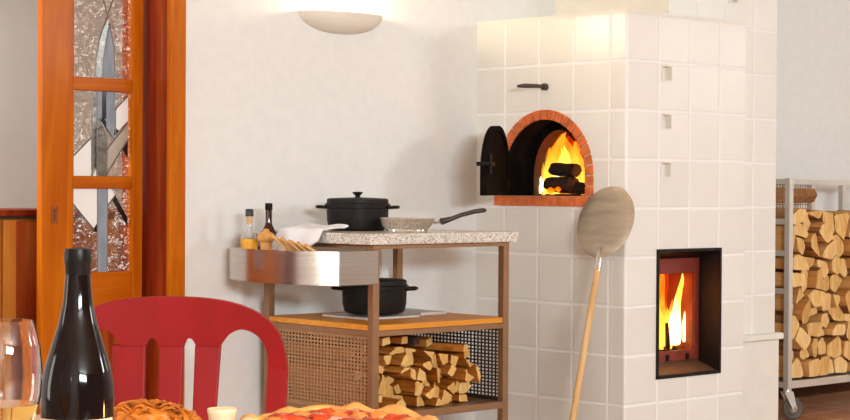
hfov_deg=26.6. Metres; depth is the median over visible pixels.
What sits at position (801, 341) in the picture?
log
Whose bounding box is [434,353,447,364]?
log
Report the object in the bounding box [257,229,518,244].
countertop
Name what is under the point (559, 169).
log
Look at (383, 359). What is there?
log
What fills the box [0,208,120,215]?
countertop
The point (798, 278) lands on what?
log
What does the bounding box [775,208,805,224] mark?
log
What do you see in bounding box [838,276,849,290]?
log
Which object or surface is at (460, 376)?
log
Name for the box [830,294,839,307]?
log
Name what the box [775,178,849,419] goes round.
cart
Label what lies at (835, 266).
log
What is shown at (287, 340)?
log
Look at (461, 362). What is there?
log
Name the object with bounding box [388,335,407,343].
log
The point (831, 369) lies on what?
log
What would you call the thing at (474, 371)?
log
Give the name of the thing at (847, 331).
log
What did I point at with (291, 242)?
stick
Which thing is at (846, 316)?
log
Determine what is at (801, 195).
log
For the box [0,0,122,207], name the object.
wall
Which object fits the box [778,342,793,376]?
log
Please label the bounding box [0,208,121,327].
wainscoting
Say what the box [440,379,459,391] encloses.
log
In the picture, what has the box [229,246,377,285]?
basket
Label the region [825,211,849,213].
log
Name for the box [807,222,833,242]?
log
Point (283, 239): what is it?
stick
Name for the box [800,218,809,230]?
log
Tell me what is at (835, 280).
log
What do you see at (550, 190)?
ember
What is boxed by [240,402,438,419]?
pizza
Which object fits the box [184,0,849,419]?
wall
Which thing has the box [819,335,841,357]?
log
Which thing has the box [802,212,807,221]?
log
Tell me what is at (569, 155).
flames
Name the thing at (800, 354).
log
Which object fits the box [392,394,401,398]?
log
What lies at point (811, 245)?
log
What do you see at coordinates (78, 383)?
wine bottle
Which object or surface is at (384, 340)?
log
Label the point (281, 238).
stick
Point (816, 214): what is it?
log
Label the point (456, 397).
log
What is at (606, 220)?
peel
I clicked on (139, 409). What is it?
pastry
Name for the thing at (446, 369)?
log
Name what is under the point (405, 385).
log
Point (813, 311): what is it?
log
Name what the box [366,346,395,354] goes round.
log
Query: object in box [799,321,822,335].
log
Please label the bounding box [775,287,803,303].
log
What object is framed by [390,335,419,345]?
log
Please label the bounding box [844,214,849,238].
log
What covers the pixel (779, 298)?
log
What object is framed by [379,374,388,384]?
log
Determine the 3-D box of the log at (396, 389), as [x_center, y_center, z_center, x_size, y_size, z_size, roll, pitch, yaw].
[-0.246,0.672,6.942,0.034,0.042,0.412,0,1,-44]
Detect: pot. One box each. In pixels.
[326,206,388,230]
[342,288,406,314]
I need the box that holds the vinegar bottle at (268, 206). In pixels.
[262,203,275,242]
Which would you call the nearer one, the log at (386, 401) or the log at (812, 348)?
the log at (386, 401)
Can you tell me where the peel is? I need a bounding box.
[569,186,634,419]
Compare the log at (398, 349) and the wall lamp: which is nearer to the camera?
the log at (398, 349)
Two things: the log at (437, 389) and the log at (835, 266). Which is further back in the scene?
the log at (835, 266)
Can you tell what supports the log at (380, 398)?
on the log at (299, 394)
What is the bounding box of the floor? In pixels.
[778,391,849,419]
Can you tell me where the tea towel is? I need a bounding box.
[272,223,348,250]
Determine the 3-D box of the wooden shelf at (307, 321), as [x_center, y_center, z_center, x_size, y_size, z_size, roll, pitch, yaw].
[-0.151,0.426,7.030,0.698,0.021,0.646,0,1,-43]
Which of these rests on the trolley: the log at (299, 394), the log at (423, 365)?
the log at (299, 394)
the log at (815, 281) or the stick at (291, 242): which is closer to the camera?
the stick at (291, 242)
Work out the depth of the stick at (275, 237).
6.67 m
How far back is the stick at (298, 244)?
6.56 m
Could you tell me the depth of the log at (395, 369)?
6.74 m
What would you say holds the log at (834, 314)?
on the log at (832, 328)
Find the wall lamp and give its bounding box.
[299,10,382,33]
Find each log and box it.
[287,340,356,358]
[290,364,359,380]
[290,375,359,391]
[293,354,366,362]
[293,358,366,374]
[293,386,359,400]
[299,340,363,352]
[299,394,366,405]
[306,357,382,373]
[312,389,381,402]
[313,334,389,345]
[325,340,403,353]
[359,378,386,394]
[362,354,391,364]
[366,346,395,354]
[366,352,407,365]
[366,397,405,408]
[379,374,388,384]
[382,365,415,379]
[383,375,393,383]
[383,384,393,397]
[384,365,409,372]
[386,345,415,354]
[387,342,467,351]
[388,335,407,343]
[388,353,412,366]
[389,336,432,346]
[389,383,400,393]
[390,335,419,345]
[392,378,420,392]
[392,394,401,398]
[396,394,423,405]
[399,383,423,395]
[406,379,426,383]
[410,360,431,369]
[410,367,425,380]
[412,350,433,357]
[413,354,436,365]
[415,349,469,358]
[420,386,434,398]
[422,397,444,405]
[423,367,440,382]
[430,383,439,397]
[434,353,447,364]
[435,381,453,394]
[437,364,455,376]
[439,389,451,403]
[440,371,473,381]
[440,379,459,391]
[447,355,457,366]
[452,393,467,401]
[454,382,470,392]
[455,365,480,382]
[456,359,472,366]
[543,176,578,193]
[548,162,581,176]
[574,182,584,193]
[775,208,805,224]
[775,224,807,237]
[775,226,794,249]
[775,254,808,269]
[775,269,807,291]
[775,272,804,286]
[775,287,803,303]
[775,294,793,310]
[775,299,810,323]
[775,314,798,338]
[777,188,816,202]
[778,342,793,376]
[778,357,802,377]
[779,327,810,349]
[792,349,808,359]
[793,237,804,254]
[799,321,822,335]
[799,358,820,376]
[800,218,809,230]
[801,233,819,256]
[801,289,825,306]
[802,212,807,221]
[803,240,836,259]
[805,257,813,267]
[805,267,824,289]
[806,210,822,218]
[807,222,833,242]
[807,338,817,357]
[807,355,829,375]
[808,312,828,327]
[809,211,833,233]
[809,307,816,316]
[810,336,825,354]
[811,259,828,278]
[812,328,823,336]
[816,292,830,310]
[817,256,843,273]
[817,305,844,320]
[819,275,828,290]
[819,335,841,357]
[822,323,845,334]
[824,274,841,291]
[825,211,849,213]
[827,289,849,313]
[829,314,849,321]
[829,321,849,338]
[829,359,833,372]
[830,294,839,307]
[830,356,847,372]
[832,234,843,256]
[833,213,848,239]
[836,258,846,276]
[838,256,849,271]
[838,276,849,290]
[840,340,849,360]
[841,239,849,255]
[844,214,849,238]
[847,361,849,371]
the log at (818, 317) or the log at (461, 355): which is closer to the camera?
the log at (461, 355)
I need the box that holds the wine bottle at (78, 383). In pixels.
[40,248,113,419]
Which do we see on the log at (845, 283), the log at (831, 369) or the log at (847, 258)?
the log at (847, 258)
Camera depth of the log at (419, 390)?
6.82 m
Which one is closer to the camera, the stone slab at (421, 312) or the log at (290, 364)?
the log at (290, 364)
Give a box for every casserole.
[315,192,399,230]
[331,273,417,314]
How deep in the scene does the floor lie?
9.07 m
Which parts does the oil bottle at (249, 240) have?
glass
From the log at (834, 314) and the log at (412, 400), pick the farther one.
the log at (834, 314)
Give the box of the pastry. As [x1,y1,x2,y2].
[114,398,202,419]
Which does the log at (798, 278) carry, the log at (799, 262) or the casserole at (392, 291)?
the log at (799, 262)
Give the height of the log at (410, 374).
0.049 m
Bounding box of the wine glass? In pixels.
[0,319,42,419]
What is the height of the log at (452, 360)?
0.048 m
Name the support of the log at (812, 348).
on the log at (810, 367)
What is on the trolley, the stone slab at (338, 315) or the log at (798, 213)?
the stone slab at (338, 315)
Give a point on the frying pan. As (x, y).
(391, 224)
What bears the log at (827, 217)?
on the log at (827, 251)
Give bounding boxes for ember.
[547,187,559,193]
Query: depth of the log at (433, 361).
6.87 m
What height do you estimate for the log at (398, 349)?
0.025 m
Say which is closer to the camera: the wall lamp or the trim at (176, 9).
the trim at (176, 9)
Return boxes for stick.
[274,236,289,250]
[279,237,293,250]
[282,238,297,250]
[289,240,302,250]
[297,243,308,250]
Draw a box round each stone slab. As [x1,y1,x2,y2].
[322,313,419,319]
[400,308,446,315]
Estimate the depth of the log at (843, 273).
8.91 m
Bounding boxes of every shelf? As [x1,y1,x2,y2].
[269,311,502,330]
[406,398,492,409]
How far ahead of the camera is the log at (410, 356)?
6.82 m
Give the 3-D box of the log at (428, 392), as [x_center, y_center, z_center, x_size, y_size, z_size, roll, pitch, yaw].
[-0.110,0.692,6.962,0.046,0.044,0.389,0,1,-44]
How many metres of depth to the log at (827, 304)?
8.76 m
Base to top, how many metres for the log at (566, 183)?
0.077 m
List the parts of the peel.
handle, blade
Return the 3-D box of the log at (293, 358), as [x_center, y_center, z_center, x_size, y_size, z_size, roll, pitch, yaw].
[-0.359,0.600,6.877,0.040,0.046,0.407,0,1,-44]
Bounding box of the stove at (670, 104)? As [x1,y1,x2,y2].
[475,0,783,419]
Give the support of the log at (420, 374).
on the log at (419, 390)
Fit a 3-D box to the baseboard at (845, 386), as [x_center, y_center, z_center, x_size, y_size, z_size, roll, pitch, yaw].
[2.395,0.907,9.913,3.298,0.160,0.014,0,1,-43]
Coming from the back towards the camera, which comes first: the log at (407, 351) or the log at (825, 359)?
the log at (825, 359)
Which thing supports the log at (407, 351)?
on the log at (410, 356)
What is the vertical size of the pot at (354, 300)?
0.107 m
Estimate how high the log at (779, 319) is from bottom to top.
0.115 m
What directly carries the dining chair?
on the floor
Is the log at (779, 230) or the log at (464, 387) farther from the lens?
the log at (779, 230)
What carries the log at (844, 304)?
on the log at (846, 316)
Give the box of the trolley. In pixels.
[229,229,518,419]
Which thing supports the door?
in the wall at (290, 114)
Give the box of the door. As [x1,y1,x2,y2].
[36,0,142,414]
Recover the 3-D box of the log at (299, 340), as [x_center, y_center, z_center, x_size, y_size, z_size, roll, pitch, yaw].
[-0.366,0.522,6.891,0.043,0.027,0.376,0,1,-44]
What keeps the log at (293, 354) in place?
on the log at (293, 358)
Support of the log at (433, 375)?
on the log
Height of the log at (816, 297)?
0.086 m
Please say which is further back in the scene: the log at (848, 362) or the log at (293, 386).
the log at (848, 362)
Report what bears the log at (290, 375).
on the log at (380, 398)
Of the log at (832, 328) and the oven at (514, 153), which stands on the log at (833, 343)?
the log at (832, 328)
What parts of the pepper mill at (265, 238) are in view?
lid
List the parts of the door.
finger pull, white glass, clear pane, rail, clear pane, clear pane, rail, blue glass, panel, black glass, rail, tan glass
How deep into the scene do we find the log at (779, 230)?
8.60 m
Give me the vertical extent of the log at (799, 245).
0.091 m
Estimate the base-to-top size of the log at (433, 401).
0.032 m
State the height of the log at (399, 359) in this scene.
0.047 m
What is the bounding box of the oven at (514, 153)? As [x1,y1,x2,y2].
[476,120,585,195]
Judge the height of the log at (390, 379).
0.036 m
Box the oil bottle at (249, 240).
[241,209,257,248]
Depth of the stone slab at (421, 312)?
7.14 m
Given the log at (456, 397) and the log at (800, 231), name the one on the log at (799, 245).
the log at (800, 231)
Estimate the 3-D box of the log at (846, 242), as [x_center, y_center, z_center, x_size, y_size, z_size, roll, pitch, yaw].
[2.057,0.186,8.995,0.094,0.084,0.262,0,1,-43]
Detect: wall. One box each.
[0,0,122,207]
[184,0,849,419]
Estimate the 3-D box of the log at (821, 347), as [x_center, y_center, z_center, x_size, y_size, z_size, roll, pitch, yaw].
[1.857,0.663,8.882,0.096,0.085,0.262,0,1,-43]
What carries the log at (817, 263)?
on the log at (826, 280)
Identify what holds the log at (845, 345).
on the log at (840, 365)
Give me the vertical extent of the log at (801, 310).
0.117 m
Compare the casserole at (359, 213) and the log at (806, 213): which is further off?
the log at (806, 213)
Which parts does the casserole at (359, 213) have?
handle, lid knob, lid, handle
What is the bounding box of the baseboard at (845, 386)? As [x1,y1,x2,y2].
[778,382,849,398]
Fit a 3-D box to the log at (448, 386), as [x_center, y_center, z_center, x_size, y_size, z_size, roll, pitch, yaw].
[-0.036,0.685,7.052,0.041,0.053,0.392,0,1,-44]
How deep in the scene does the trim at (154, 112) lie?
6.87 m
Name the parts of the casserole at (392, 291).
handle, lid, handle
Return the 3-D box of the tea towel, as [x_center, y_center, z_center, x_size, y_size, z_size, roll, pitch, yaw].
[-0.449,0.119,6.822,0.194,0.135,0.273,0,1,-43]
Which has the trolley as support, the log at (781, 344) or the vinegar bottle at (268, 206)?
the vinegar bottle at (268, 206)
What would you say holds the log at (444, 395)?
on the trolley
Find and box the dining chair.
[94,296,288,419]
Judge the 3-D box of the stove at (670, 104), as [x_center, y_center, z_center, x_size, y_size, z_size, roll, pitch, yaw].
[0.856,-0.299,7.890,1.693,2.600,0.875,0,1,-43]
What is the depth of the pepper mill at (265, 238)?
6.78 m
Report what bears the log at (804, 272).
on the log at (816, 297)
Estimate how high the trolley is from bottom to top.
0.923 m
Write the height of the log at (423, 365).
0.037 m
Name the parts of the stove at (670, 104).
damper handle, brick sill, door glass, firebox door, firebox sill, firebox frame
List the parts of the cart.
rail, rail, rail, panel, rail, rail, post, panel, post, rail, rail, post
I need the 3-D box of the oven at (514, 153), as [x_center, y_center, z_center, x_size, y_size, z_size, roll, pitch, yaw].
[0.526,-0.223,7.636,0.863,0.450,0.630,0,1,-43]
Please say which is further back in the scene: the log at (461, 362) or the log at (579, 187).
the log at (579, 187)
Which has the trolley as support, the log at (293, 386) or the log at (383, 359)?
the log at (293, 386)
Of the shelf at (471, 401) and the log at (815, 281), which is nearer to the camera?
the shelf at (471, 401)
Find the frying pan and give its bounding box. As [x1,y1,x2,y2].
[378,208,485,231]
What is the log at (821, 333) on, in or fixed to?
on the log at (821, 347)
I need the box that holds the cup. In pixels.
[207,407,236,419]
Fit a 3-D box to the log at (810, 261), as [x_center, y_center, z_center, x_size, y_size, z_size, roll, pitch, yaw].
[1.763,0.253,8.789,0.120,0.061,0.251,0,1,-43]
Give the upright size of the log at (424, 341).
0.042 m
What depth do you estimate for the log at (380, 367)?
6.73 m
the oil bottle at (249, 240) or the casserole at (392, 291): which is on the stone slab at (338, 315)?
the casserole at (392, 291)
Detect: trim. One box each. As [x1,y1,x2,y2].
[121,0,166,399]
[166,0,185,406]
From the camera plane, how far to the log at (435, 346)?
6.97 m
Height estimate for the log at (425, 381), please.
0.047 m
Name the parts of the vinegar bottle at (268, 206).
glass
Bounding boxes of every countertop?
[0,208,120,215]
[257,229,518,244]
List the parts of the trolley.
leg, perforated panel, perforated panel, leg, frame rail, frame rail, leg, frame rail, perforated panel, leg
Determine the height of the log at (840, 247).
0.116 m
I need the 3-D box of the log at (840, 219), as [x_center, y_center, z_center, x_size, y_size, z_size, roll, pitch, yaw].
[1.992,0.081,9.004,0.120,0.135,0.265,0,1,-43]
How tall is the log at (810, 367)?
0.088 m
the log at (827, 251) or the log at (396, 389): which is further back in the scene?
the log at (827, 251)
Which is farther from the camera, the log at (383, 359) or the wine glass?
the log at (383, 359)
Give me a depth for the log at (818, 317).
8.78 m
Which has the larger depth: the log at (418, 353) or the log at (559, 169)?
the log at (559, 169)
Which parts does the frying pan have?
handle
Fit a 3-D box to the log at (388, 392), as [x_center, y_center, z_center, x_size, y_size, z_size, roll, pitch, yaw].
[-0.279,0.683,6.926,0.050,0.064,0.415,0,1,-44]
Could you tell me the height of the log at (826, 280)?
0.085 m
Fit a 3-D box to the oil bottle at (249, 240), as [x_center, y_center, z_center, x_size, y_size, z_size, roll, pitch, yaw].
[-0.669,0.129,6.854,0.066,0.266,0.066,0,1,-43]
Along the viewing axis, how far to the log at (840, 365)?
8.89 m
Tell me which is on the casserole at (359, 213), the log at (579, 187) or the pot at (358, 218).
the pot at (358, 218)
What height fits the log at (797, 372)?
0.097 m
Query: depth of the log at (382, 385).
6.67 m

